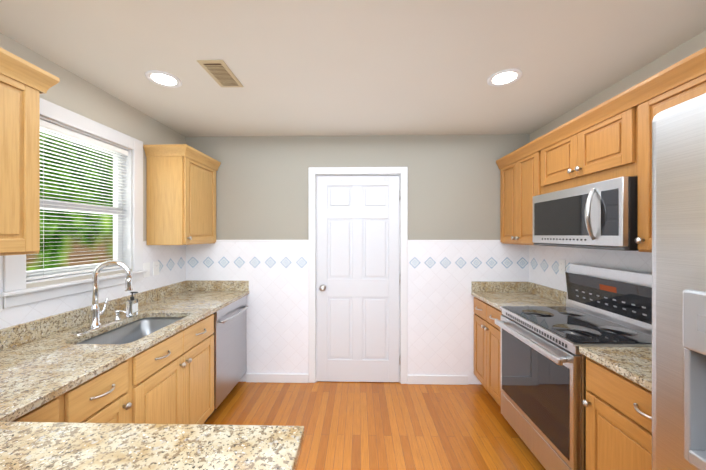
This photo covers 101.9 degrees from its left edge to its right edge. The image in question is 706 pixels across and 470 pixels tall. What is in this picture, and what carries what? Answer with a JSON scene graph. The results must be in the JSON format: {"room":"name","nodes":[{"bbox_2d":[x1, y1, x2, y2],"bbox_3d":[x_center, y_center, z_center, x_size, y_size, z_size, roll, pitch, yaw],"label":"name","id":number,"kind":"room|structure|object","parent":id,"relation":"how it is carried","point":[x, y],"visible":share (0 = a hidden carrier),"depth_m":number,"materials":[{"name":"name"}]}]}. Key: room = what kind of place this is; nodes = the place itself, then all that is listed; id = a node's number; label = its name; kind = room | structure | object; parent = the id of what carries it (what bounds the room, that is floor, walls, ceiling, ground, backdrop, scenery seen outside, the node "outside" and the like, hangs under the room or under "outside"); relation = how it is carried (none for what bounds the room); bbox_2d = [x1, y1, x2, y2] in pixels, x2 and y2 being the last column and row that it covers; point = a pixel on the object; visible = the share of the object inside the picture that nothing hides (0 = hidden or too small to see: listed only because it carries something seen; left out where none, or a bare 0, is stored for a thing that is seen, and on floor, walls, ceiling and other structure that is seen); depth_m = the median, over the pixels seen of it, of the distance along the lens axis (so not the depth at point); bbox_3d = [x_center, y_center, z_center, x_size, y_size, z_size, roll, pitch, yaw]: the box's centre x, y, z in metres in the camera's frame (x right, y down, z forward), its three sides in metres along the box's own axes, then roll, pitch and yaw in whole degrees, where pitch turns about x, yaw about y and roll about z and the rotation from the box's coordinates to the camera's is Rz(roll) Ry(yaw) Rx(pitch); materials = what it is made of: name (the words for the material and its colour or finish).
{"room":"kitchen","nodes":[
{"label":"kitchen","id":0,"kind":"room"},
{"bbox_2d":[0,32,185,307],"bbox_3d":[-1.796,0.239,0.170,0.120,2.440,5.396,0,0,1],"label":"wall","id":1,"kind":"structure","parent":0,"point":[70,91],"depth_m":1.89,"materials":[{"name":"beige paint"}]},
{"bbox_2d":[0,59,51,255],"bbox_3d":[-1.555,-0.296,0.787,0.314,0.760,1.000,0,0,1],"label":"upper cabinet","id":2,"kind":"object","parent":1,"relation":"attached to","point":[20,90],"depth_m":1.20,"materials":[{"name":"brown wood"}]},
{"bbox_2d":[0,98,147,308],"bbox_3d":[-1.738,-0.192,1.836,0.162,1.100,0.930,0,0,1],"label":"window","id":3,"kind":"structure","parent":1,"relation":"in","point":[16,292],"depth_m":1.91,"materials":[{"name":"white wood"}]},
{"bbox_2d":[26,119,127,280],"bbox_3d":[-1.726,-0.198,1.836,0.046,0.878,0.680,0,0,1],"label":"window blinds","id":4,"kind":"object","parent":3,"relation":"attached to","point":[51,127],"visible":0.73,"depth_m":1.79,"materials":[{"name":"white plastic"}]},
{"bbox_2d":[0,241,185,328],"bbox_3d":[-1.702,0.355,1.429,0.010,0.607,2.876,0,0,1],"label":"wall tile","id":5,"kind":"structure","parent":1,"relation":"attached to","point":[171,259],"depth_m":2.01,"materials":[{"name":"white tile"}]},
{"bbox_2d":[143,262,149,277],"bbox_3d":[-1.675,0.283,2.323,0.009,0.116,0.072,0,0,1],"label":"electrical outlet plate","id":6,"kind":"object","parent":5,"relation":"attached to","point":[146,266],"depth_m":2.32,"materials":[{"name":"white plastic"}]},
{"bbox_2d":[153,261,158,275],"bbox_3d":[-1.673,0.283,2.435,0.008,0.116,0.072,0,0,1],"label":"electrical outlet plate","id":7,"kind":"object","parent":5,"relation":"attached to","point":[155,264],"depth_m":2.43,"materials":[{"name":"white plastic"}]},
{"bbox_2d":[145,147,218,244],"bbox_3d":[-1.515,-0.297,2.587,0.314,0.760,0.531,0,0,1],"label":"upper cabinet","id":8,"kind":"object","parent":1,"relation":"attached to","point":[180,194],"depth_m":2.32,"materials":[{"name":"brown wood"}]},
{"bbox_2d":[0,0,705,136],"bbox_3d":[-0.036,-1.031,0.191,3.638,0.100,5.516,0,0,1],"label":"ceiling","id":9,"kind":"structure","parent":0,"point":[352,67],"depth_m":1.56,"materials":[{"name":"paint"}]},
{"bbox_2d":[145,70,181,87],"bbox_3d":[-1.190,-0.978,1.802,0.195,0.008,0.195,0,0,-5],"label":"recessed light","id":10,"kind":"object","parent":9,"relation":"in","point":[165,79],"depth_m":1.79,"materials":[{"name":"white"}]},
{"bbox_2d":[197,60,242,86],"bbox_3d":[-0.801,-0.977,1.750,0.150,0.010,0.290,0,0,1],"label":"ceiling vent","id":11,"kind":"object","parent":9,"relation":"in","point":[220,73],"visible":1,"depth_m":1.72,"materials":[{"name":"beige metal"}]},
{"bbox_2d":[487,69,521,85],"bbox_3d":[0.944,-0.977,1.787,0.195,0.008,0.195,0,0,-5],"label":"recessed light","id":12,"kind":"object","parent":9,"relation":"in","point":[498,78],"depth_m":1.78,"materials":[{"name":"white"}]},
{"bbox_2d":[186,134,529,382],"bbox_3d":[0.024,0.237,2.889,3.638,2.440,0.120,0,0,1],"label":"wall","id":13,"kind":"structure","parent":0,"point":[262,188],"depth_m":2.83,"materials":[{"name":"beige paint"}]},
{"bbox_2d":[246,373,467,384],"bbox_3d":[0.032,1.415,2.814,2.178,0.085,0.013,0,0,1],"label":"baseboard","id":14,"kind":"structure","parent":13,"relation":"attached to","point":[412,379],"depth_m":2.82,"materials":[{"name":"white wood"}]},
{"bbox_2d":[186,240,528,383],"bbox_3d":[0.022,0.753,2.823,3.382,1.409,0.011,0,0,1],"label":"wall tile","id":15,"kind":"structure","parent":13,"relation":"attached to","point":[443,275],"depth_m":2.81,"materials":[{"name":"white tile"}]},
{"bbox_2d":[308,167,407,383],"bbox_3d":[0.050,0.395,2.879,0.974,2.124,0.139,0,0,1],"label":"door frame","id":16,"kind":"structure","parent":13,"relation":"attached to","point":[363,171],"depth_m":2.82,"materials":[{"name":"white wood"}]},
{"bbox_2d":[317,176,400,381],"bbox_3d":[0.054,0.433,2.812,0.826,2.037,0.112,0,0,1],"label":"door","id":17,"kind":"structure","parent":13,"relation":"in","point":[358,278],"depth_m":2.83,"materials":[{"name":"white wood"}]},
{"bbox_2d":[204,381,545,469],"bbox_3d":[-0.025,1.509,0.692,3.638,0.100,6.516,0,0,1],"label":"floor","id":18,"kind":"structure","parent":0,"point":[373,426],"depth_m":2.23,"materials":[{"name":"brown wood"}]},
{"bbox_2d":[11,379,90,422],"bbox_3d":[-1.398,1.023,0.994,0.619,0.872,0.326,0,0,1],"label":"base cabinet","id":19,"kind":"object","parent":18,"relation":"on","point":[74,405],"depth_m":1.10,"materials":[{"name":"brown wood"}]},
{"bbox_2d":[0,280,248,415],"bbox_3d":[-1.366,0.519,1.519,0.660,0.132,2.672,0,0,1],"label":"countertop","id":20,"kind":"structure","parent":19,"relation":"on","point":[44,360],"depth_m":1.46,"materials":[{"name":"stone"}]},
{"bbox_2d":[71,260,132,334],"bbox_3d":[-1.462,0.353,1.705,0.210,0.399,0.260,0,0,1],"label":"faucet","id":21,"kind":"object","parent":20,"relation":"on","point":[96,314],"visible":1,"depth_m":1.71,"materials":[{"name":"silver metal"}]},
{"bbox_2d":[113,310,126,320],"bbox_3d":[-1.513,0.521,1.862,0.081,0.063,0.039,0,0,1],"label":"soap pump","id":22,"kind":"object","parent":20,"relation":"on","point":[117,315],"visible":0.96,"depth_m":1.85,"materials":[{"name":"silver metal"}]},
{"bbox_2d":[77,317,184,343],"bbox_3d":[-1.310,0.686,1.742,0.385,0.200,0.612,0,0,1],"label":"undermount sink","id":23,"kind":"object","parent":20,"relation":"in","point":[133,331],"depth_m":1.93,"materials":[{"name":"metal"}]},
{"bbox_2d":[126,292,137,316],"bbox_3d":[-1.489,0.469,1.941,0.055,0.167,0.064,0,0,1],"label":"soap bottle","id":24,"kind":"object","parent":20,"relation":"on","point":[132,307],"visible":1,"depth_m":1.92,"materials":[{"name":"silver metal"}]},
{"bbox_2d":[0,408,303,469],"bbox_3d":[-0.603,0.570,0.507,0.910,0.032,0.681,0,0,1],"label":"countertop","id":25,"kind":"structure","parent":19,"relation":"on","point":[23,445],"depth_m":0.75,"materials":[{"name":"stone"}]},
{"bbox_2d":[91,353,138,422],"bbox_3d":[-1.393,1.022,1.218,0.619,0.872,0.409,0,0,1],"label":"base cabinet","id":26,"kind":"object","parent":18,"relation":"on","point":[115,391],"depth_m":1.32,"materials":[{"name":"brown wood"}]},
{"bbox_2d":[204,295,247,422],"bbox_3d":[-1.335,1.024,2.528,0.678,0.868,0.606,0,0,1],"label":"dishwasher","id":27,"kind":"object","parent":18,"relation":"on","point":[229,333],"visible":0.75,"depth_m":2.43,"materials":[{"name":"grey metal"}]},
{"bbox_2d":[474,297,502,406],"bbox_3d":[1.432,1.022,2.483,0.544,0.872,0.611,0,0,1],"label":"base cabinet","id":28,"kind":"object","parent":18,"relation":"on","point":[487,335],"depth_m":2.46,"materials":[{"name":"brown wood"}]},
{"bbox_2d":[495,264,651,469],"bbox_3d":[1.372,0.838,1.798,0.634,1.240,0.754,0,0,1],"label":"range","id":29,"kind":"object","parent":18,"relation":"on","point":[543,383],"visible":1,"depth_m":1.69,"materials":[{"name":"silver metal"}]},
{"bbox_2d":[582,356,651,469],"bbox_3d":[1.401,1.022,1.082,0.544,0.872,0.667,0,0,1],"label":"base cabinet","id":30,"kind":"object","parent":18,"relation":"on","point":[618,420],"depth_m":1.24,"materials":[{"name":"brown wood"}]},
{"bbox_2d":[471,281,651,390],"bbox_3d":[1.409,0.519,1.766,0.558,0.132,2.043,0,0,1],"label":"countertop","id":31,"kind":"structure","parent":30,"relation":"on","point":[633,364],"depth_m":2.27,"materials":[{"name":"stone"}]},
{"bbox_2d":[652,93,705,469],"bbox_3d":[1.163,0.572,0.275,0.945,1.775,0.935,0,0,1],"label":"refrigerator","id":32,"kind":"object","parent":18,"relation":"on","point":[678,286],"visible":1,"depth_m":0.67,"materials":[{"name":"grey metal"}]},
{"bbox_2d":[530,30,705,141],"bbox_3d":[1.721,0.239,0.092,0.120,2.440,5.396,0,0,1],"label":"wall","id":33,"kind":"structure","parent":0,"point":[693,45],"depth_m":1.74,"materials":[{"name":"beige paint"}]},
{"bbox_2d":[496,143,539,245],"bbox_3d":[1.562,-0.297,2.477,0.284,0.760,0.615,0,0,1],"label":"upper cabinet","id":34,"kind":"object","parent":33,"relation":"attached to","point":[519,175],"depth_m":2.44,"materials":[{"name":"brown wood"}]},
{"bbox_2d":[540,95,635,194],"bbox_3d":[1.547,-0.486,1.793,0.284,0.381,0.750,0,0,1],"label":"upper cabinet","id":35,"kind":"object","parent":33,"relation":"attached to","point":[611,138],"depth_m":1.67,"materials":[{"name":"brown wood"}]},
{"bbox_2d":[533,176,638,250],"bbox_3d":[1.490,-0.107,1.795,0.397,0.370,0.746,0,0,1],"label":"over-the-range microwave","id":36,"kind":"object","parent":35,"relation":"attached to","point":[601,215],"visible":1,"depth_m":1.59,"materials":[{"name":"silver metal"}]},
{"bbox_2d":[529,245,651,291],"bbox_3d":[1.689,0.355,1.604,0.010,0.607,2.376,0,0,1],"label":"wall tile","id":37,"kind":"structure","parent":33,"relation":"attached to","point":[543,265],"depth_m":2.24,"materials":[{"name":"white tile"}]},
{"bbox_2d":[559,259,565,273],"bbox_3d":[1.698,0.258,2.326,0.008,0.116,0.072,0,0,1],"label":"electrical outlet plate","id":38,"kind":"object","parent":37,"relation":"attached to","point":[562,266],"visible":1,"depth_m":2.32,"materials":[{"name":"white plastic"}]},
{"bbox_2d":[634,59,705,252],"bbox_3d":[1.531,-0.296,1.082,0.284,0.760,0.672,0,0,1],"label":"upper cabinet","id":39,"kind":"object","parent":33,"relation":"attached to","point":[690,83],"depth_m":1.35,"materials":[{"name":"brown wood"}]},
{"label":"outside","id":40,"kind":"structure","parent":0,"visible":0},
{"bbox_2d":[26,132,112,270],"bbox_3d":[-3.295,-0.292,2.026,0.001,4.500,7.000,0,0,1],"label":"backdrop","id":41,"kind":"structure","parent":40,"point":[102,242],"depth_m":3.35,"materials":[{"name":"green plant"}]}
]}

